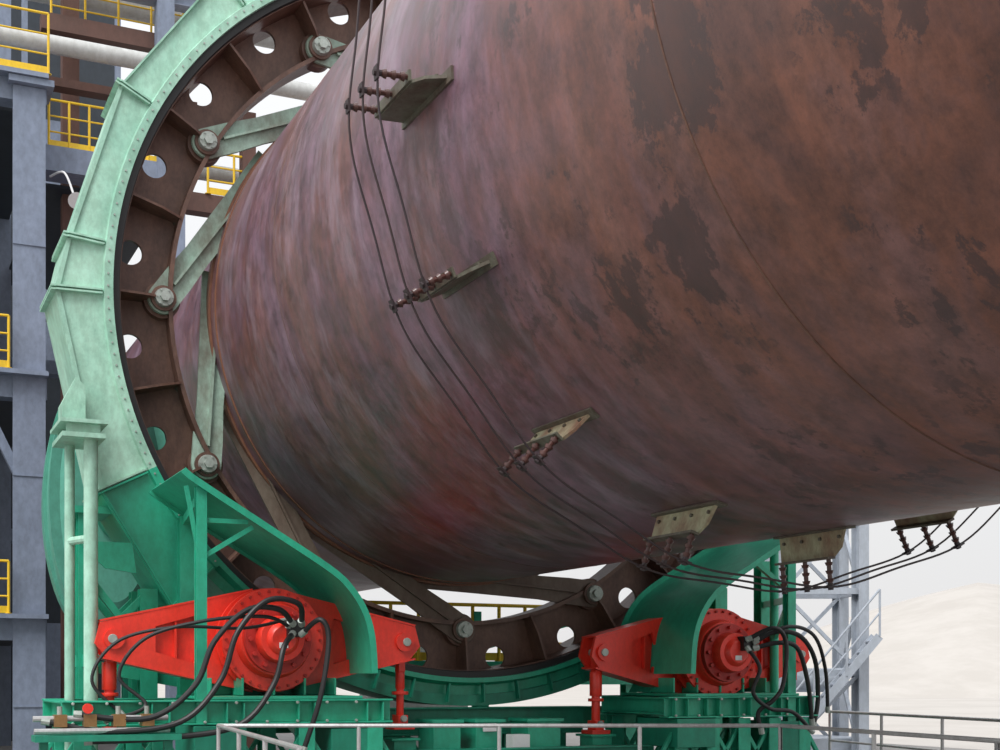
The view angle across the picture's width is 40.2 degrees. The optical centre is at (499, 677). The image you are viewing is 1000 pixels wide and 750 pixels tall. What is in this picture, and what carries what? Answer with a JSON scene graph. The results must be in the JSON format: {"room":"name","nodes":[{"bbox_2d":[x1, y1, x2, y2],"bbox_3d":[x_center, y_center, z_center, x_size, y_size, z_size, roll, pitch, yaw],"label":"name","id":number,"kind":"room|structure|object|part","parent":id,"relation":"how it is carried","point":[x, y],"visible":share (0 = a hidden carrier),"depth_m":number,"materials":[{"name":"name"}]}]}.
{"room":"cement plant","nodes":[
{"label":"cement plant","id":0,"kind":"room"},
{"bbox_2d":[158,684,999,749],"bbox_3d":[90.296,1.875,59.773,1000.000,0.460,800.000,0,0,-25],"label":"ground","id":1,"kind":"structure","parent":0,"point":[578,695],"depth_m":64.11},
{"bbox_2d":[0,728,977,749],"bbox_3d":[-5.640,1.570,21.809,34.000,0.130,48.000,0,0,-25],"label":"concrete platform","id":2,"kind":"object","parent":1,"relation":"on","point":[572,739],"visible":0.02,"depth_m":30.21,"materials":[{"name":"grey concrete"}]},
{"bbox_2d":[0,0,53,749],"bbox_3d":[-12.605,-8.495,25.657,7.190,20.000,7.650,0,0,-25],"label":"columns","id":3,"kind":"structure","parent":2,"relation":"on","point":[29,93],"depth_m":23.69,"materials":[{"name":"grey metal"}]},
{"bbox_2d":[49,171,78,208],"bbox_3d":[-7.622,-8.583,24.096,0.758,0.722,0.286,0,0,41],"label":"floodlight","id":4,"kind":"object","parent":3,"relation":"attached to","point":[72,199],"visible":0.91,"depth_m":23.92,"materials":[{"name":"white metal"}]},
{"bbox_2d":[0,0,137,740],"bbox_3d":[-13.231,-7.495,26.993,16.600,18.000,8.600,0,0,-25],"label":"steel support structure","id":5,"kind":"object","parent":2,"relation":"on","point":[89,71],"visible":0.05,"depth_m":32.53,"materials":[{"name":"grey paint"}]},
{"bbox_2d":[41,411,165,749],"bbox_3d":[-5.842,-1.585,20.227,1.720,6.180,1.900,0,0,-25],"label":"machine housing","id":6,"kind":"object","parent":2,"relation":"on","point":[117,585],"visible":0.16,"depth_m":19.52,"materials":[{"name":"green metal"}]},
{"bbox_2d":[31,703,181,749],"bbox_3d":[-3.895,0.880,13.545,1.400,1.250,0.340,0,0,-25],"label":"valve manifold","id":7,"kind":"object","parent":2,"relation":"on","point":[41,736],"visible":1,"depth_m":13.40,"materials":[{"name":"gold metal"}]},
{"bbox_2d":[0,0,317,749],"bbox_3d":[-9.732,-7.495,26.938,12.900,18.000,7.650,0,0,-25],"label":"steel framework","id":8,"kind":"structure","parent":2,"relation":"on","point":[73,38],"depth_m":25.08,"materials":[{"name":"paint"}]},
{"bbox_2d":[0,559,9,612],"bbox_3d":[-11.202,-1.556,22.092,6.265,0.923,0.110,0,0,-25],"label":"railing","id":9,"kind":"object","parent":8,"relation":"on","point":[3,609],"visible":1,"depth_m":23.37,"materials":[{"name":"yellow metal"}]},
{"bbox_2d":[0,313,11,367],"bbox_3d":[-11.202,-5.756,22.092,6.265,0.923,0.110,0,0,-25],"label":"railing","id":10,"kind":"object","parent":8,"relation":"on","point":[3,363],"visible":1,"depth_m":23.37,"materials":[{"name":"yellow metal"}]},
{"bbox_2d":[0,3,51,75],"bbox_3d":[-10.907,-10.980,22.229,6.906,1.071,0.100,0,0,-25],"label":"railing","id":11,"kind":"object","parent":8,"relation":"on","point":[5,62],"visible":1,"depth_m":23.53,"materials":[{"name":"yellow metal"}]},
{"bbox_2d":[48,98,155,160],"bbox_3d":[-7.118,-9.931,24.872,2.206,0.871,0.100,0,0,-25],"label":"railing","id":12,"kind":"object","parent":8,"relation":"on","point":[68,144],"visible":0.52,"depth_m":24.61,"materials":[{"name":"yellow metal"}]},
{"bbox_2d":[50,0,183,31],"bbox_3d":[-7.102,-12.431,25.430,2.506,0.871,0.100,0,0,-25],"label":"railing","id":13,"kind":"object","parent":8,"relation":"on","point":[118,3],"visible":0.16,"depth_m":25.42,"materials":[{"name":"yellow metal"}]},
{"bbox_2d":[205,154,241,195],"bbox_3d":[-4.164,-9.556,26.465,3.115,0.823,0.110,0,0,-25],"label":"railing","id":14,"kind":"object","parent":8,"relation":"on","point":[215,191],"visible":0.2,"depth_m":25.93,"materials":[{"name":"yellow metal"}]},
{"bbox_2d":[42,678,818,749],"bbox_3d":[-0.684,0.715,16.876,9.769,1.580,2.975,0,0,-25],"label":"base frame","id":15,"kind":"object","parent":2,"relation":"on","point":[641,705],"visible":0.79,"depth_m":16.63,"materials":[{"name":"green paint"}]},
{"bbox_2d":[41,588,419,749],"bbox_3d":[-3.058,-0.091,14.980,2.994,1.810,4.235,0,0,23],"label":"hydraulic drive unit","id":16,"kind":"object","parent":15,"relation":"on","point":[271,639],"visible":0.96,"depth_m":14.82,"materials":[{"name":"red paint"}]},
{"bbox_3d":[-2.589,-0.415,15.244,1.160,1.160,1.580,0,0,-25],"label":"planetary motor","id":17,"kind":"part","parent":16,"relation":"part of","materials":[{"name":"red paint"}]},
{"bbox_2d":[126,0,999,593],"bbox_3d":[-0.142,-4.495,17.086,7.527,7.518,27.200,0,0,-25],"label":"rotary kiln","id":18,"kind":"object","parent":15,"relation":"on","point":[517,288],"visible":0.99,"depth_m":9.40,"materials":[{"name":"metal"}]},
{"bbox_2d":[113,0,702,677],"bbox_3d":[-0.577,-4.495,18.034,9.090,9.090,0.955,0,0,-25],"label":"gear","id":19,"kind":"object","parent":18,"relation":"attached to","point":[189,137],"depth_m":16.70,"materials":[{"name":"brown metal"}]},
{"bbox_2d":[40,0,795,749],"bbox_3d":[-0.200,-4.045,17.169,10.395,11.100,3.041,0,0,-25],"label":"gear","id":20,"kind":"object","parent":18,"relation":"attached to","point":[157,529],"visible":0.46,"depth_m":15.75,"materials":[{"name":"green metal"}]},
{"bbox_3d":[-0.618,-0.920,16.970,9.470,4.850,2.910,0,0,-25],"label":"guard support frame","id":21,"kind":"part","parent":20,"relation":"part of","materials":[{"name":"green paint"}]},
{"bbox_2d":[578,608,829,734],"bbox_3d":[2.785,-0.086,18.169,3.128,1.619,2.860,0,0,13],"label":"hydraulic drive unit","id":22,"kind":"object","parent":15,"relation":"on","point":[731,647],"visible":0.84,"depth_m":17.30,"materials":[{"name":"red paint"}]},
{"bbox_3d":[2.716,-0.315,17.709,1.160,1.160,1.580,0,0,-25],"label":"planetary motor","id":23,"kind":"part","parent":22,"relation":"part of","materials":[{"name":"red paint"}]},
{"bbox_2d":[320,600,635,746],"bbox_3d":[-0.783,0.182,21.916,5.900,2.647,2.900,0,0,-25],"label":"walkway","id":24,"kind":"object","parent":2,"relation":"on","point":[492,659],"visible":0.09,"depth_m":20.77,"materials":[{"name":"green paint"}]},
{"bbox_3d":[-0.214,-0.683,20.692,5.834,0.877,0.128,0,0,-25],"label":"walkway rail","id":25,"kind":"part","parent":24,"relation":"part of","materials":[{"name":"metal"}]},
{"bbox_2d":[216,724,999,749],"bbox_3d":[1.051,0.976,10.017,5.263,1.059,8.548,0,0,-19],"label":"handrail","id":26,"kind":"object","parent":2,"relation":"on","point":[230,727],"visible":1,"depth_m":13.18,"materials":[{"name":"metal"}]},
{"bbox_2d":[765,524,882,749],"bbox_3d":[6.248,-2.495,27.295,2.472,8.120,2.722,0,0,-18],"label":"lattice tower","id":27,"kind":"object","parent":2,"relation":"on","point":[856,668],"visible":0.39,"depth_m":26.76,"materials":[{"name":"metal"}]},
{"bbox_2d":[828,710,999,749],"bbox_3d":[5.492,0.976,14.816,0.301,1.059,8.101,0,0,-16],"label":"handrail","id":28,"kind":"object","parent":2,"relation":"on","point":[881,715],"visible":0.81,"depth_m":16.93,"materials":[{"name":"metal"}]},
{"bbox_2d":[796,583,999,697],"bbox_3d":[72.041,-6.195,192.373,210.047,16.000,153.567,0,0,-25],"label":"ridge","id":29,"kind":"object","parent":1,"relation":"on","point":[946,643],"visible":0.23,"depth_m":128.72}
]}

